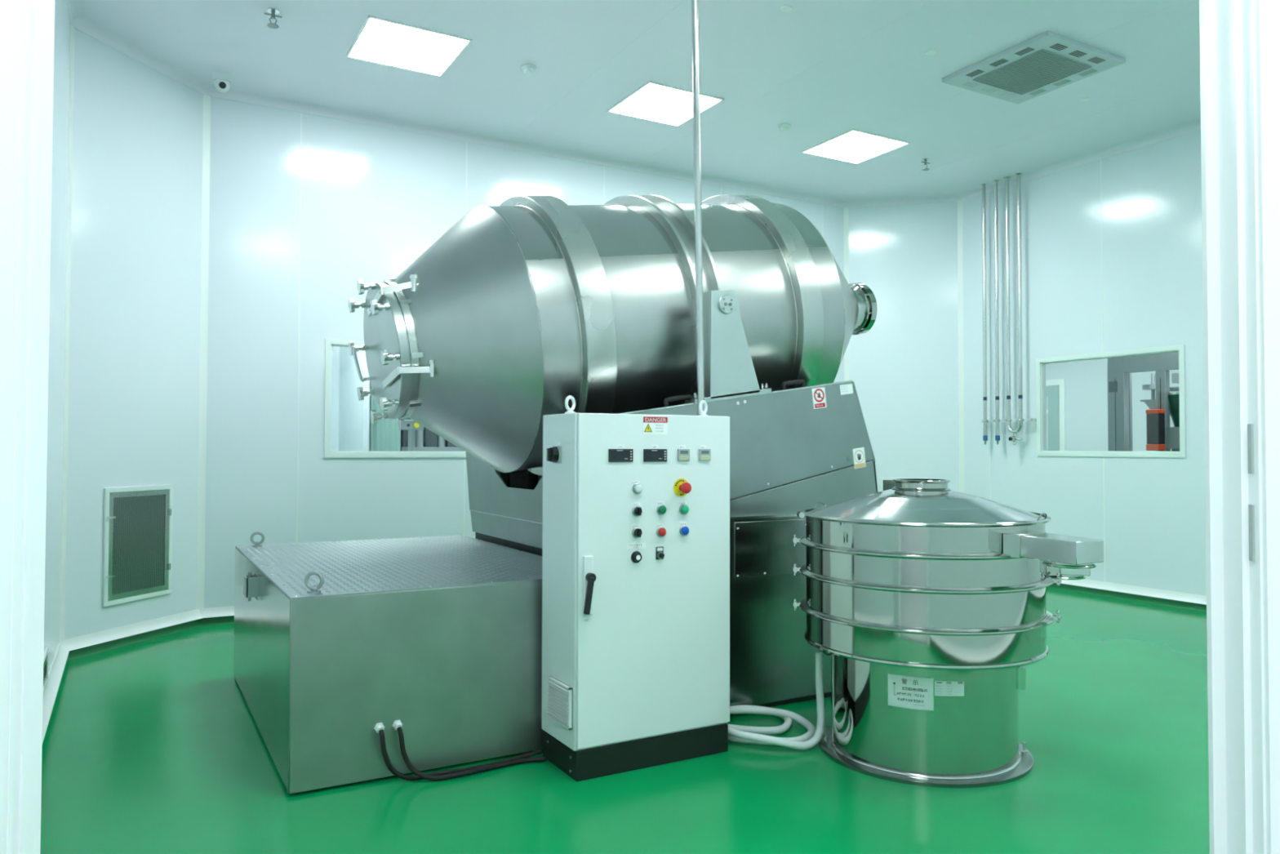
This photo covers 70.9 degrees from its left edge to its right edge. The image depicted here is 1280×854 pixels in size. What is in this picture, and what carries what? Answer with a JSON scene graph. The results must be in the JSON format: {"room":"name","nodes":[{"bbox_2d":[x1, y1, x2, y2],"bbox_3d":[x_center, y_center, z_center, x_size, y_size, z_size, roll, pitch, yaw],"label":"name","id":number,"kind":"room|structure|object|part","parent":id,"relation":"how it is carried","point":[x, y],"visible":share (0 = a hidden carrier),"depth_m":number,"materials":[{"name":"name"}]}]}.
{"room":"clean room","nodes":[
{"label":"clean room","id":0,"kind":"room"},
{"bbox_2d":[44,0,70,673],"bbox_3d":[-2.337,-0.602,3.370,0.060,3.946,4.855,1,-1,-30],"label":"wall","id":1,"kind":"structure","parent":0,"point":[62,24],"depth_m":4.88,"materials":[{"name":"white paint"}]},
{"bbox_2d":[43,646,48,693],"bbox_3d":[-2.668,1.165,3.981,0.014,0.170,1.100,1,-1,-30],"label":"air vent","id":2,"kind":"object","parent":1,"relation":"in","point":[46,655],"visible":0.24,"depth_m":4.37,"materials":[{"name":"white metal"}]},
{"bbox_3d":[-2.669,1.165,3.980,0.009,0.130,1.060,1,-1,-30],"label":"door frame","id":3,"kind":"part","parent":2,"relation":"part of","materials":[{"name":"metal"}]},
{"bbox_2d":[42,640,69,742],"bbox_3d":[-2.294,1.311,3.353,0.049,0.120,4.855,1,-1,-30],"label":"baseboard","id":4,"kind":"structure","parent":1,"relation":"attached to","point":[55,675],"depth_m":4.63,"materials":[{"name":"white"}]},
{"bbox_2d":[66,0,81,24],"bbox_3d":[-2.281,-2.542,3.443,0.059,0.064,4.855,1,-1,-30],"label":"trim","id":5,"kind":"structure","parent":1,"relation":"attached to","point":[73,6],"depth_m":5.42,"materials":[{"name":"white metal"}]},
{"bbox_2d":[64,28,203,639],"bbox_3d":[-3.385,-0.543,6.052,0.060,3.946,1.141,0,-1,16],"label":"wall","id":6,"kind":"structure","parent":0,"point":[134,373],"depth_m":5.97,"materials":[{"name":"white paint"}]},
{"bbox_2d":[59,24,74,641],"bbox_3d":[-3.504,-0.586,5.496,0.012,3.766,0.055,0,-1,-7],"label":"trim","id":7,"kind":"structure","parent":6,"relation":"attached to","point":[72,28],"depth_m":5.50,"materials":[{"name":"white"}]},
{"bbox_2d":[61,608,202,660],"bbox_3d":[-3.337,1.369,5.994,0.049,0.120,1.141,0,-1,16],"label":"baseboard","id":8,"kind":"structure","parent":6,"relation":"attached to","point":[91,643],"depth_m":5.93,"materials":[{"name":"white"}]},
{"bbox_2d":[102,484,173,606],"bbox_3d":[-3.338,0.776,6.017,0.037,0.757,0.562,0,-1,16],"label":"air vent","id":9,"kind":"object","parent":6,"relation":"in","point":[138,521],"visible":1,"depth_m":6.00,"materials":[{"name":"white metal"}]},
{"bbox_2d":[71,17,210,95],"bbox_3d":[-3.324,-2.484,6.080,0.059,0.064,1.141,0,-1,16],"label":"trim","id":10,"kind":"structure","parent":6,"relation":"attached to","point":[82,24],"depth_m":6.01,"materials":[{"name":"white"}]},
{"bbox_2d":[196,94,210,608],"bbox_3d":[-3.198,-0.561,6.590,0.011,3.766,0.056,-1,-2,38],"label":"trim","id":11,"kind":"structure","parent":6,"relation":"attached to","point":[206,99],"depth_m":6.59,"materials":[{"name":"white"}]},
{"bbox_2d":[338,346,369,451],"bbox_3d":[-3.042,0.060,9.544,0.060,2.900,1.200,1,-1,-30],"label":"window","id":12,"kind":"structure","parent":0,"point":[353,413],"depth_m":9.45,"materials":[{"name":"white"}]},
{"bbox_2d":[370,386,400,451],"bbox_3d":[-2.608,0.353,9.218,0.300,2.300,0.015,1,-1,-30],"label":"curtain","id":13,"kind":"object","parent":12,"relation":"hanging from","point":[385,435],"visible":0.02,"depth_m":9.21,"materials":[{"name":"white plastic"}]},
{"bbox_2d":[330,346,400,451],"bbox_3d":[-2.651,0.082,10.485,4.650,2.900,0.050,1,-1,-30],"label":"wall","id":14,"kind":"structure","parent":0,"point":[335,349],"depth_m":10.04,"materials":[{"name":"white"}]},
{"bbox_2d":[204,97,844,608],"bbox_3d":[-0.507,-0.489,8.159,6.235,3.946,0.060,1,-1,-30],"label":"wall","id":15,"kind":"structure","parent":0,"point":[374,198],"depth_m":6.98,"materials":[{"name":"white paint"}]},
{"bbox_2d":[200,605,234,625],"bbox_3d":[-0.485,1.422,8.068,6.235,0.120,0.049,1,-1,-30],"label":"baseboard","id":16,"kind":"structure","parent":15,"relation":"attached to","point":[221,615],"depth_m":6.59,"materials":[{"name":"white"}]},
{"bbox_2d":[296,112,302,542],"bbox_3d":[-2.625,-0.550,6.921,0.008,3.762,0.002,1,-1,-30],"label":"trim","id":17,"kind":"structure","parent":15,"relation":"attached to","point":[300,113],"depth_m":6.93,"materials":[{"name":"white"}]},
{"bbox_2d":[324,337,466,457],"bbox_3d":[-1.853,-0.216,7.383,1.419,0.929,0.076,1,-1,-30],"label":"window","id":18,"kind":"structure","parent":15,"relation":"in","point":[329,343],"depth_m":7.05,"materials":[{"name":"white metal"}]},
{"bbox_2d":[463,142,466,535],"bbox_3d":[-1.471,-0.532,7.576,0.008,3.762,0.002,1,-1,-30],"label":"trim","id":19,"kind":"structure","parent":15,"relation":"attached to","point":[466,142],"depth_m":7.56,"materials":[{"name":"white metal"}]},
{"bbox_2d":[206,85,848,208],"bbox_3d":[-0.474,-2.431,8.151,6.235,0.064,0.059,1,-1,-30],"label":"trim","id":20,"kind":"structure","parent":15,"relation":"attached to","point":[231,95],"depth_m":7.73,"materials":[{"name":"white metal"}]},
{"bbox_2d":[603,165,604,204],"bbox_3d":[-0.334,-0.515,8.222,0.008,3.762,0.002,1,-1,-30],"label":"trim","id":21,"kind":"structure","parent":15,"relation":"attached to","point":[603,166],"depth_m":8.26,"materials":[{"name":"white metal"}]},
{"bbox_2d":[822,204,822,236],"bbox_3d":[1.936,-0.481,9.512,0.008,3.762,0.002,1,-1,-30],"label":"trim","id":22,"kind":"structure","parent":15,"relation":"attached to","point":[822,205],"depth_m":9.55,"materials":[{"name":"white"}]},
{"bbox_2d":[40,586,1209,853],"bbox_3d":[1.228,1.443,5.070,7.872,0.050,6.953,1,-1,-30],"label":"floor","id":23,"kind":"structure","parent":0,"point":[155,745],"depth_m":3.43,"materials":[{"name":"green paint"}]},
{"bbox_2d":[233,531,543,794],"bbox_3d":[-1.232,0.990,4.518,1.383,0.820,2.040,1,-1,-30],"label":"housing","id":24,"kind":"object","parent":23,"relation":"on","point":[337,644],"visible":0.94,"depth_m":3.65,"materials":[{"name":"metal"}]},
{"bbox_3d":[-1.796,1.018,4.214,0.004,0.711,1.986,1,-1,-30],"label":"panel","id":25,"kind":"part","parent":24,"relation":"part of","materials":[{"name":"metal"}]},
{"bbox_3d":[-1.216,0.666,4.551,1.331,0.008,2.010,1,-1,-30],"label":"tread plate","id":26,"kind":"part","parent":24,"relation":"part of","materials":[{"name":"metal"}]},
{"bbox_2d":[378,728,542,780],"bbox_3d":[-0.706,1.275,3.605,0.664,0.212,0.041,1,-1,-27],"label":"power cable","id":27,"kind":"object","parent":24,"relation":"attached to","point":[387,761],"visible":0.89,"depth_m":3.54,"materials":[{"name":"black rubber"}]},
{"bbox_2d":[396,726,546,780],"bbox_3d":[-0.659,1.274,3.588,0.599,0.209,0.078,1,-1,-23],"label":"power cable","id":28,"kind":"object","parent":24,"relation":"attached to","point":[408,763],"visible":1,"depth_m":3.52,"materials":[{"name":"black rubber"}]},
{"bbox_2d":[347,194,877,706],"bbox_3d":[0.052,-0.004,5.258,3.352,2.848,1.916,1,-1,-30],"label":"mixer","id":29,"kind":"object","parent":23,"relation":"on","point":[525,304],"visible":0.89,"depth_m":4.50,"materials":[{"name":"metal"}]},
{"bbox_3d":[-1.416,-0.635,4.672,0.186,0.092,0.078,1,-1,-30],"label":"clamp knob","id":30,"kind":"part","parent":29,"relation":"part of","materials":[{"name":"metal"}]},
{"bbox_3d":[-1.454,-0.415,4.796,0.188,0.077,0.078,1,-1,-30],"label":"clamp knob","id":31,"kind":"part","parent":29,"relation":"part of","materials":[{"name":"metal"}]},
{"bbox_3d":[-1.434,-0.329,4.680,0.107,0.193,0.089,1,-1,-30],"label":"pull handle","id":32,"kind":"part","parent":29,"relation":"part of","materials":[{"name":"metal"}]},
{"bbox_3d":[-1.394,-0.173,4.758,0.190,0.071,0.078,1,-1,-30],"label":"clamp knob","id":33,"kind":"part","parent":29,"relation":"part of","materials":[{"name":"metal"}]},
{"bbox_3d":[-1.304,-0.697,4.459,0.185,0.092,0.078,1,-1,-30],"label":"clamp knob","id":34,"kind":"part","parent":29,"relation":"part of","materials":[{"name":"metal"}]},
{"bbox_3d":[-1.273,-0.048,4.580,0.191,0.071,0.078,1,-1,-30],"label":"clamp knob","id":35,"kind":"part","parent":29,"relation":"part of","materials":[{"name":"metal"}]},
{"bbox_3d":[-1.183,-0.570,4.281,0.187,0.088,0.078,1,-1,-30],"label":"clamp knob","id":36,"kind":"part","parent":29,"relation":"part of","materials":[{"name":"metal"}]},
{"bbox_3d":[-1.232,-0.646,4.449,0.169,0.169,0.353,1,-1,-30],"label":"hinge arm","id":37,"kind":"part","parent":29,"relation":"part of","materials":[{"name":"metal"}]},
{"bbox_3d":[-1.161,-0.110,4.367,0.191,0.071,0.078,1,-1,-30],"label":"clamp knob","id":38,"kind":"part","parent":29,"relation":"part of","materials":[{"name":"metal"}]},
{"bbox_3d":[-1.124,-0.323,4.243,0.188,0.071,0.078,1,-1,-30],"label":"clamp knob","id":39,"kind":"part","parent":29,"relation":"part of","materials":[{"name":"metal"}]},
{"bbox_3d":[-1.130,-0.254,4.378,0.173,0.121,0.362,1,-1,-30],"label":"hinge arm","id":40,"kind":"part","parent":29,"relation":"part of","materials":[{"name":"metal"}]},
{"bbox_3d":[-0.628,0.241,4.884,0.050,0.532,1.880,1,-1,-30],"label":"plate","id":41,"kind":"part","parent":29,"relation":"part of","materials":[{"name":"metal"}]},
{"bbox_3d":[-0.384,0.156,6.099,1.673,0.747,0.012,1,-1,-30],"label":"plate","id":42,"kind":"part","parent":29,"relation":"part of","materials":[{"name":"metal"}]},
{"bbox_3d":[0.187,-0.123,4.337,0.166,0.067,0.022,1,-1,-30],"label":"grab handle","id":43,"kind":"part","parent":29,"relation":"part of","materials":[{"name":"black rubber"}]},
{"bbox_3d":[0.441,-0.152,4.461,0.460,0.091,0.090,1,-1,-30],"label":"foot plate","id":44,"kind":"part","parent":29,"relation":"part of","materials":[{"name":"metal"}]},
{"bbox_3d":[0.540,0.121,4.476,1.673,0.747,0.012,1,-1,-30],"label":"swing frame","id":45,"kind":"part","parent":29,"relation":"part of","materials":[{"name":"metal"}]},
{"bbox_3d":[0.845,0.609,4.606,0.885,0.275,0.007,1,-1,-30],"label":"access panel","id":46,"kind":"part","parent":29,"relation":"part of","materials":[{"name":"metal"}]},
{"bbox_3d":[0.800,-0.217,4.688,0.156,0.066,0.022,1,-1,-30],"label":"grab handle","id":47,"kind":"part","parent":29,"relation":"part of","materials":[{"name":"black rubber"}]},
{"bbox_3d":[0.743,-0.015,5.669,0.164,0.421,1.880,1,-1,-30],"label":"plate","id":48,"kind":"part","parent":29,"relation":"part of","materials":[{"name":"metal"}]},
{"bbox_2d":[541,395,729,781],"bbox_3d":[-0.021,0.631,3.800,0.775,1.511,0.389,1,-1,-30],"label":"cabinet","id":49,"kind":"object","parent":23,"relation":"on","point":[636,541],"visible":1,"depth_m":3.66,"materials":[{"name":"white metal"}]},
{"bbox_2d":[546,445,561,462],"bbox_3d":[-0.354,0.112,3.662,0.046,0.070,0.070,1,-1,-30],"label":"switch","id":50,"kind":"object","parent":49,"relation":"attached to","point":[554,453],"depth_m":3.64,"materials":[{"name":"black plastic"}]},
{"bbox_2d":[546,675,573,729],"bbox_3d":[-0.323,1.104,3.607,0.021,0.161,0.206,1,-1,-30],"label":"vent","id":51,"kind":"object","parent":49,"relation":"attached to","point":[560,690],"depth_m":3.59,"materials":[{"name":"grey"}]},
{"bbox_3d":[-0.204,0.620,3.520,0.040,0.230,0.014,1,-1,-30],"label":"lock handle","id":52,"kind":"part","parent":49,"relation":"part of","materials":[{"name":"black plastic"}]},
{"bbox_3d":[-0.197,0.647,3.495,0.052,0.158,0.035,1,-1,-30],"label":"lever","id":53,"kind":"part","parent":49,"relation":"part of","materials":[{"name":"black plastic"}]},
{"bbox_3d":[-0.011,0.525,3.630,0.048,0.048,0.018,1,-1,-30],"label":"speed knob","id":54,"kind":"part","parent":49,"relation":"part of","materials":[{"name":"black plastic"}]},
{"bbox_2d":[631,527,642,537],"bbox_3d":[-0.006,0.426,3.627,0.043,0.043,0.030,1,-1,-30],"label":"switch","id":55,"kind":"object","parent":49,"relation":"attached to","point":[637,532],"depth_m":3.63,"materials":[{"name":"black plastic"}]},
{"bbox_2d":[631,505,642,515],"bbox_3d":[-0.006,0.339,3.630,0.043,0.043,0.030,1,-1,-30],"label":"switch","id":56,"kind":"object","parent":49,"relation":"attached to","point":[637,510],"depth_m":3.63,"materials":[{"name":"black plastic"}]},
{"bbox_2d":[632,483,642,493],"bbox_3d":[-0.009,0.249,3.642,0.043,0.043,0.008,1,-1,-30],"label":"lamp","id":57,"kind":"object","parent":49,"relation":"attached to","point":[637,487],"depth_m":3.63,"materials":[{"name":"white plastic"}]},
{"bbox_3d":[0.089,0.526,3.682,0.022,0.022,0.010,1,-1,-30],"label":"selector lever","id":58,"kind":"part","parent":49,"relation":"part of","materials":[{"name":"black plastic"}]},
{"bbox_2d":[691,0,704,415],"bbox_3d":[0.258,-1.299,4.057,0.080,2.509,0.041,1,-1,-30],"label":"conduit pipe","id":59,"kind":"object","parent":49,"relation":"attached to","point":[695,3],"visible":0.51,"depth_m":4.04,"materials":[{"name":"metal"}]},
{"bbox_2d":[728,651,825,749],"bbox_3d":[0.477,1.200,4.050,0.664,0.383,0.574,1,-1,-30],"label":"corrugated hose","id":60,"kind":"object","parent":23,"relation":"on","point":[743,734],"visible":0.8,"depth_m":4.01,"materials":[{"name":"white plastic"}]},
{"bbox_2d":[793,478,1103,787],"bbox_3d":[1.278,0.809,3.871,1.219,1.163,1.045,0,-1,22],"label":"sieve","id":61,"kind":"object","parent":23,"relation":"on","point":[926,599],"visible":1,"depth_m":3.51,"materials":[{"name":"metal"}]},
{"bbox_2d":[893,682,927,705],"bbox_3d":[1.062,1.050,3.539,0.129,0.079,0.006,0,-1,24],"label":"print","id":62,"kind":"object","parent":61,"relation":"attached to","point":[904,693],"depth_m":3.54,"materials":[{"name":"grey paper"}]},
{"bbox_3d":[1.221,0.324,3.906,1.000,0.110,1.000,1,-1,-30],"label":"lid","id":63,"kind":"part","parent":61,"relation":"part of","materials":[{"name":"metal"}]},
{"bbox_3d":[1.487,0.452,3.463,0.204,0.090,0.065,1,-1,-30],"label":"discharge spout","id":64,"kind":"part","parent":61,"relation":"part of","materials":[{"name":"metal"}]},
{"bbox_3d":[1.731,0.576,3.835,0.060,0.090,0.204,0,-1,7],"label":"discharge spout","id":65,"kind":"part","parent":61,"relation":"part of","materials":[{"name":"metal"}]},
{"bbox_2d":[80,0,1200,200],"bbox_3d":[1.237,-2.552,5.160,7.872,0.050,6.953,1,-1,-30],"label":"ceiling","id":66,"kind":"structure","parent":0,"point":[748,48],"depth_m":6.34,"materials":[{"name":"white paint"}]},
{"bbox_2d":[183,0,194,62],"bbox_3d":[-1.660,-2.568,3.598,0.006,0.001,6.000,1,-1,-30],"label":"trim","id":67,"kind":"structure","parent":66,"relation":"attached to","point":[193,0],"depth_m":5.72,"materials":[{"name":"white metal"}]},
{"bbox_2d":[212,71,231,92],"bbox_3d":[-2.974,-2.446,6.404,0.128,0.124,0.128,1,-1,-30],"label":"security camera","id":68,"kind":"object","parent":66,"relation":"attached to","point":[222,80],"visible":1,"depth_m":6.36,"materials":[{"name":"white plastic"}]},
{"bbox_2d":[264,7,282,28],"bbox_3d":[-2.226,-2.479,5.460,0.087,0.097,0.070,0,-1,8],"label":"sprinkler","id":69,"kind":"object","parent":66,"relation":"attached to","point":[273,11],"visible":1,"depth_m":5.45,"materials":[{"name":"metal"}]},
{"bbox_2d":[358,0,436,112],"bbox_3d":[-0.658,-2.549,4.363,0.006,0.001,6.340,1,-1,-30],"label":"trim","id":70,"kind":"structure","parent":66,"relation":"attached to","point":[435,0],"depth_m":6.37,"materials":[{"name":"white metal"}]},
{"bbox_2d":[346,14,471,77],"bbox_3d":[-1.540,-2.510,5.966,0.661,0.010,0.661,1,-1,-30],"label":"recessed light","id":71,"kind":"object","parent":66,"relation":"in","point":[380,41],"visible":1,"depth_m":5.94,"materials":[{"name":"white plastic"}]},
{"bbox_2d":[521,64,536,75],"bbox_3d":[-0.775,-2.483,6.268,0.104,0.046,0.104,1,-1,-30],"label":"smoke detector","id":72,"kind":"object","parent":66,"relation":"attached to","point":[528,69],"visible":1,"depth_m":6.24,"materials":[{"name":"white plastic"}]},
{"bbox_2d":[511,0,685,139],"bbox_3d":[0.455,-2.532,4.995,0.006,0.001,6.340,1,-1,-30],"label":"trim","id":73,"kind":"structure","parent":66,"relation":"attached to","point":[685,0],"depth_m":6.20,"materials":[{"name":"white"}]},
{"bbox_2d":[606,80,724,126],"bbox_3d":[0.189,-2.484,6.949,0.661,0.010,0.661,1,-1,-30],"label":"recessed light","id":74,"kind":"object","parent":66,"relation":"in","point":[652,101],"visible":0.93,"depth_m":6.92,"materials":[{"name":"white plastic"}]},
{"bbox_2d":[777,123,791,132],"bbox_3d":[1.190,-2.453,7.395,0.104,0.046,0.104,1,-1,-30],"label":"smoke detector","id":75,"kind":"object","parent":66,"relation":"attached to","point":[784,127],"visible":1,"depth_m":7.37,"materials":[{"name":"white plastic"}]},
{"bbox_2d":[639,0,933,163],"bbox_3d":[1.559,-2.515,5.623,0.006,0.001,6.340,1,-1,-30],"label":"trim","id":76,"kind":"structure","parent":66,"relation":"attached to","point":[932,0],"depth_m":6.31,"materials":[{"name":"white metal"}]},
{"bbox_2d":[780,4,792,12],"bbox_3d":[0.881,-2.517,5.417,0.070,0.010,0.070,1,-1,-30],"label":"disc","id":77,"kind":"object","parent":66,"relation":"attached to","point":[786,8],"visible":1,"depth_m":5.41,"materials":[{"name":"white plastic"}]},
{"bbox_2d":[801,128,910,164],"bbox_3d":[1.892,-2.458,7.916,0.661,0.010,0.661,1,-1,-30],"label":"recessed light","id":78,"kind":"object","parent":66,"relation":"in","point":[854,146],"visible":1,"depth_m":7.90,"materials":[{"name":"white plastic"}]},
{"bbox_2d":[920,158,929,170],"bbox_3d":[2.618,-2.405,8.247,0.087,0.097,0.070,0,-1,8],"label":"sprinkler","id":79,"kind":"object","parent":66,"relation":"attached to","point":[925,160],"visible":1,"depth_m":8.24,"materials":[{"name":"metal"}]},
{"bbox_2d":[924,49,935,55],"bbox_3d":[1.942,-2.501,6.015,0.070,0.010,0.070,1,-1,-30],"label":"disc","id":80,"kind":"object","parent":66,"relation":"attached to","point":[930,52],"visible":1,"depth_m":6.00,"materials":[{"name":"white plastic"}]},
{"bbox_2d":[749,0,1182,183],"bbox_3d":[2.663,-2.498,6.250,0.006,0.001,6.340,1,-1,-30],"label":"trim","id":81,"kind":"structure","parent":66,"relation":"attached to","point":[1180,0],"depth_m":6.75,"materials":[{"name":"white metal"}]},
{"bbox_2d":[1003,172,1022,444],"bbox_3d":[3.601,-1.133,8.694,0.102,2.616,0.201,1,-1,-30],"label":"pipe","id":82,"kind":"object","parent":66,"relation":"hanging from","point":[1013,437],"visible":1,"depth_m":8.66,"materials":[{"name":"metal"}]},
{"bbox_2d":[867,78,1199,192],"bbox_3d":[3.834,-2.485,6.720,0.006,0.001,6.000,1,-1,-30],"label":"trim","id":83,"kind":"structure","parent":66,"relation":"attached to","point":[1197,78],"depth_m":7.51,"materials":[{"name":"white"}]},
{"bbox_2d":[942,31,1125,104],"bbox_3d":[2.730,-2.479,6.275,0.820,0.039,0.854,1,-1,-30],"label":"ceiling vent","id":84,"kind":"object","parent":66,"relation":"in","point":[1046,62],"visible":1,"depth_m":6.19,"materials":[{"name":"grey metal"}]},
{"bbox_2d":[973,49,1092,95],"bbox_3d":[2.730,-2.463,6.274,0.526,0.007,0.560,1,-1,-30],"label":"grille","id":85,"kind":"object","parent":84,"relation":"attached to","point":[1037,69],"depth_m":6.24,"materials":[{"name":"grey plastic"}]},
{"bbox_2d":[848,201,959,492],"bbox_3d":[2.790,-0.450,9.546,1.170,3.946,0.060,0,-1,15],"label":"wall","id":86,"kind":"structure","parent":0,"point":[904,371],"depth_m":9.51,"materials":[{"name":"white paint"}]},
{"bbox_2d":[843,208,848,381],"bbox_3d":[2.219,-0.479,9.667,0.055,3.766,0.012,0,-1,-7],"label":"trim","id":87,"kind":"structure","parent":86,"relation":"attached to","point":[846,211],"depth_m":9.69,"materials":[{"name":"white"}]},
{"bbox_2d":[845,193,959,208],"bbox_3d":[2.778,-2.392,9.533,1.170,0.064,0.059,0,-1,15],"label":"trim","id":88,"kind":"structure","parent":86,"relation":"attached to","point":[955,197],"depth_m":9.54,"materials":[{"name":"white metal"}]},
{"bbox_2d":[880,476,927,491],"bbox_3d":[2.775,0.904,9.468,0.480,0.745,0.037,0,-1,15],"label":"air vent","id":89,"kind":"object","parent":86,"relation":"in","point":[886,483],"visible":0.1,"depth_m":9.53,"materials":[{"name":"white"}]},
{"bbox_3d":[2.779,0.904,9.481,0.420,0.685,0.009,0,-1,15],"label":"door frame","id":90,"kind":"part","parent":89,"relation":"part of","materials":[{"name":"metal"}]},
{"bbox_2d":[957,200,964,493],"bbox_3d":[3.342,-0.483,9.358,0.055,3.766,0.012,-1,-2,38],"label":"trim","id":91,"kind":"structure","parent":86,"relation":"attached to","point":[960,223],"depth_m":9.36,"materials":[{"name":"white metal"}]},
{"bbox_2d":[962,130,1206,595],"bbox_3d":[4.885,-0.510,6.715,0.060,3.946,6.126,1,-1,-30],"label":"wall","id":92,"kind":"structure","parent":0,"point":[1155,507],"depth_m":8.01,"materials":[{"name":"white paint"}]},
{"bbox_2d":[988,192,991,499],"bbox_3d":[3.521,-0.488,9.053,0.002,3.762,0.008,1,-1,-30],"label":"trim","id":93,"kind":"structure","parent":92,"relation":"attached to","point":[988,193],"depth_m":9.06,"materials":[{"name":"white metal"}]},
{"bbox_2d":[981,417,1036,422],"bbox_3d":[3.591,-0.064,8.793,0.126,0.028,0.575,1,-1,-30],"label":"bracket","id":94,"kind":"object","parent":92,"relation":"attached to","point":[1029,419],"visible":1,"depth_m":8.70,"materials":[{"name":"metal"}]},
{"bbox_2d":[980,183,987,444],"bbox_3d":[3.439,-1.129,8.993,0.088,2.611,0.071,1,-1,-30],"label":"pipe","id":95,"kind":"object","parent":94,"relation":"attached to","point":[984,194],"visible":1,"depth_m":8.99,"materials":[{"name":"metal"}]},
{"bbox_2d":[991,179,999,444],"bbox_3d":[3.510,-1.132,8.867,0.088,2.611,0.071,1,-1,-30],"label":"pipe","id":96,"kind":"object","parent":94,"relation":"attached to","point":[996,206],"visible":1,"depth_m":8.86,"materials":[{"name":"metal"}]},
{"bbox_2d":[958,120,1200,200],"bbox_3d":[4.838,-2.451,6.729,0.059,0.064,6.126,1,-1,-30],"label":"trim","id":97,"kind":"structure","parent":92,"relation":"attached to","point":[1191,127],"depth_m":8.08,"materials":[{"name":"white metal"}]},
{"bbox_2d":[1100,159,1105,582],"bbox_3d":[4.117,-0.510,8.004,0.002,3.762,0.008,1,-1,-30],"label":"trim","id":98,"kind":"structure","parent":92,"relation":"attached to","point":[1100,159],"depth_m":8.01,"materials":[{"name":"white metal"}]},
{"bbox_2d":[1035,344,1186,457],"bbox_3d":[4.152,-0.201,7.989,0.076,0.928,1.384,1,-1,-30],"label":"window","id":99,"kind":"structure","parent":92,"relation":"in","point":[1041,363],"depth_m":8.02,"materials":[{"name":"white metal"}]},
{"bbox_2d":[1047,578,1206,611],"bbox_3d":[4.833,1.402,6.644,0.049,0.120,6.126,1,-1,-30],"label":"baseboard","id":100,"kind":"structure","parent":92,"relation":"attached to","point":[1172,598],"depth_m":7.69,"materials":[{"name":"white"}]},
{"bbox_2d":[1045,358,1178,451],"bbox_3d":[6.522,0.110,10.838,0.050,2.900,6.000,1,-1,-30],"label":"wall","id":101,"kind":"structure","parent":0,"point":[1086,380],"depth_m":11.82,"materials":[{"name":"white paint"}]},
{"bbox_2d":[1045,378,1066,450],"bbox_3d":[5.474,0.478,12.576,0.045,2.240,1.030,1,-1,-30],"label":"door","id":102,"kind":"structure","parent":101,"relation":"in","point":[1055,388],"depth_m":12.24,"materials":[{"name":"white"}]},
{"bbox_3d":[5.464,0.137,12.572,0.005,1.120,0.540,1,-1,-30],"label":"vision panel","id":103,"kind":"part","parent":102,"relation":"part of","materials":[{"name":"clear glass"}]},
{"bbox_3d":[-1.893,1.528,9.112,4.650,0.050,3.032,1,-1,-30],"label":"floor","id":104,"kind":"structure","parent":0,"visible":0},
{"bbox_2d":[398,417,423,451],"bbox_3d":[-2.285,0.649,8.984,0.320,1.700,0.320,1,-1,-30],"label":"panel","id":105,"kind":"object","parent":104,"relation":"on","point":[409,424],"visible":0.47,"depth_m":8.96,"materials":[{"name":"grey"}]},
{"bbox_2d":[400,426,464,451],"bbox_3d":[-2.169,0.369,9.861,1.020,2.300,0.500,1,-1,-30],"label":"machine","id":106,"kind":"object","parent":104,"relation":"on","point":[426,440],"visible":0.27,"depth_m":9.56,"materials":[{"name":"grey metal"}]},
{"bbox_3d":[5.015,1.562,9.951,3.408,0.050,6.000,1,-1,-30],"label":"floor","id":107,"kind":"structure","parent":0,"visible":0},
{"bbox_2d":[1106,351,1179,451],"bbox_3d":[5.652,0.365,9.363,0.712,2.320,1.205,1,-1,-30],"label":"wall","id":108,"kind":"structure","parent":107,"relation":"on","point":[1120,370],"depth_m":9.55,"materials":[{"name":"grey"}]},
{"bbox_3d":[5.238,0.380,9.599,0.040,2.300,0.015,1,-1,-30],"label":"panel","id":109,"kind":"part","parent":108,"relation":"part of","materials":[{"name":"grey"}]},
{"bbox_2d":[1146,408,1164,450],"bbox_3d":[5.278,0.031,9.212,0.109,0.420,0.140,1,-1,-30],"label":"buffer","id":110,"kind":"object","parent":108,"relation":"attached to","point":[1155,420],"visible":1,"depth_m":9.17,"materials":[{"name":"black plastic"}]},
{"bbox_3d":[-0.242,-0.651,0.984,1.366,3.946,1.366,1,-1,-30],"label":"wall","id":111,"kind":"structure","parent":0,"visible":0},
{"bbox_2d":[0,0,1279,853],"bbox_3d":[-0.145,0.169,0.938,1.465,2.305,0.124,0,-1,15],"label":"door frame","id":112,"kind":"structure","parent":111,"relation":"in","point":[1240,39],"depth_m":0.79,"materials":[{"name":"white"}]},
{"bbox_3d":[0.492,0.052,0.724,0.003,0.110,0.008,0,-1,15],"label":"strike plate","id":113,"kind":"part","parent":112,"relation":"part of","materials":[{"name":"grey plastic"}]}
]}

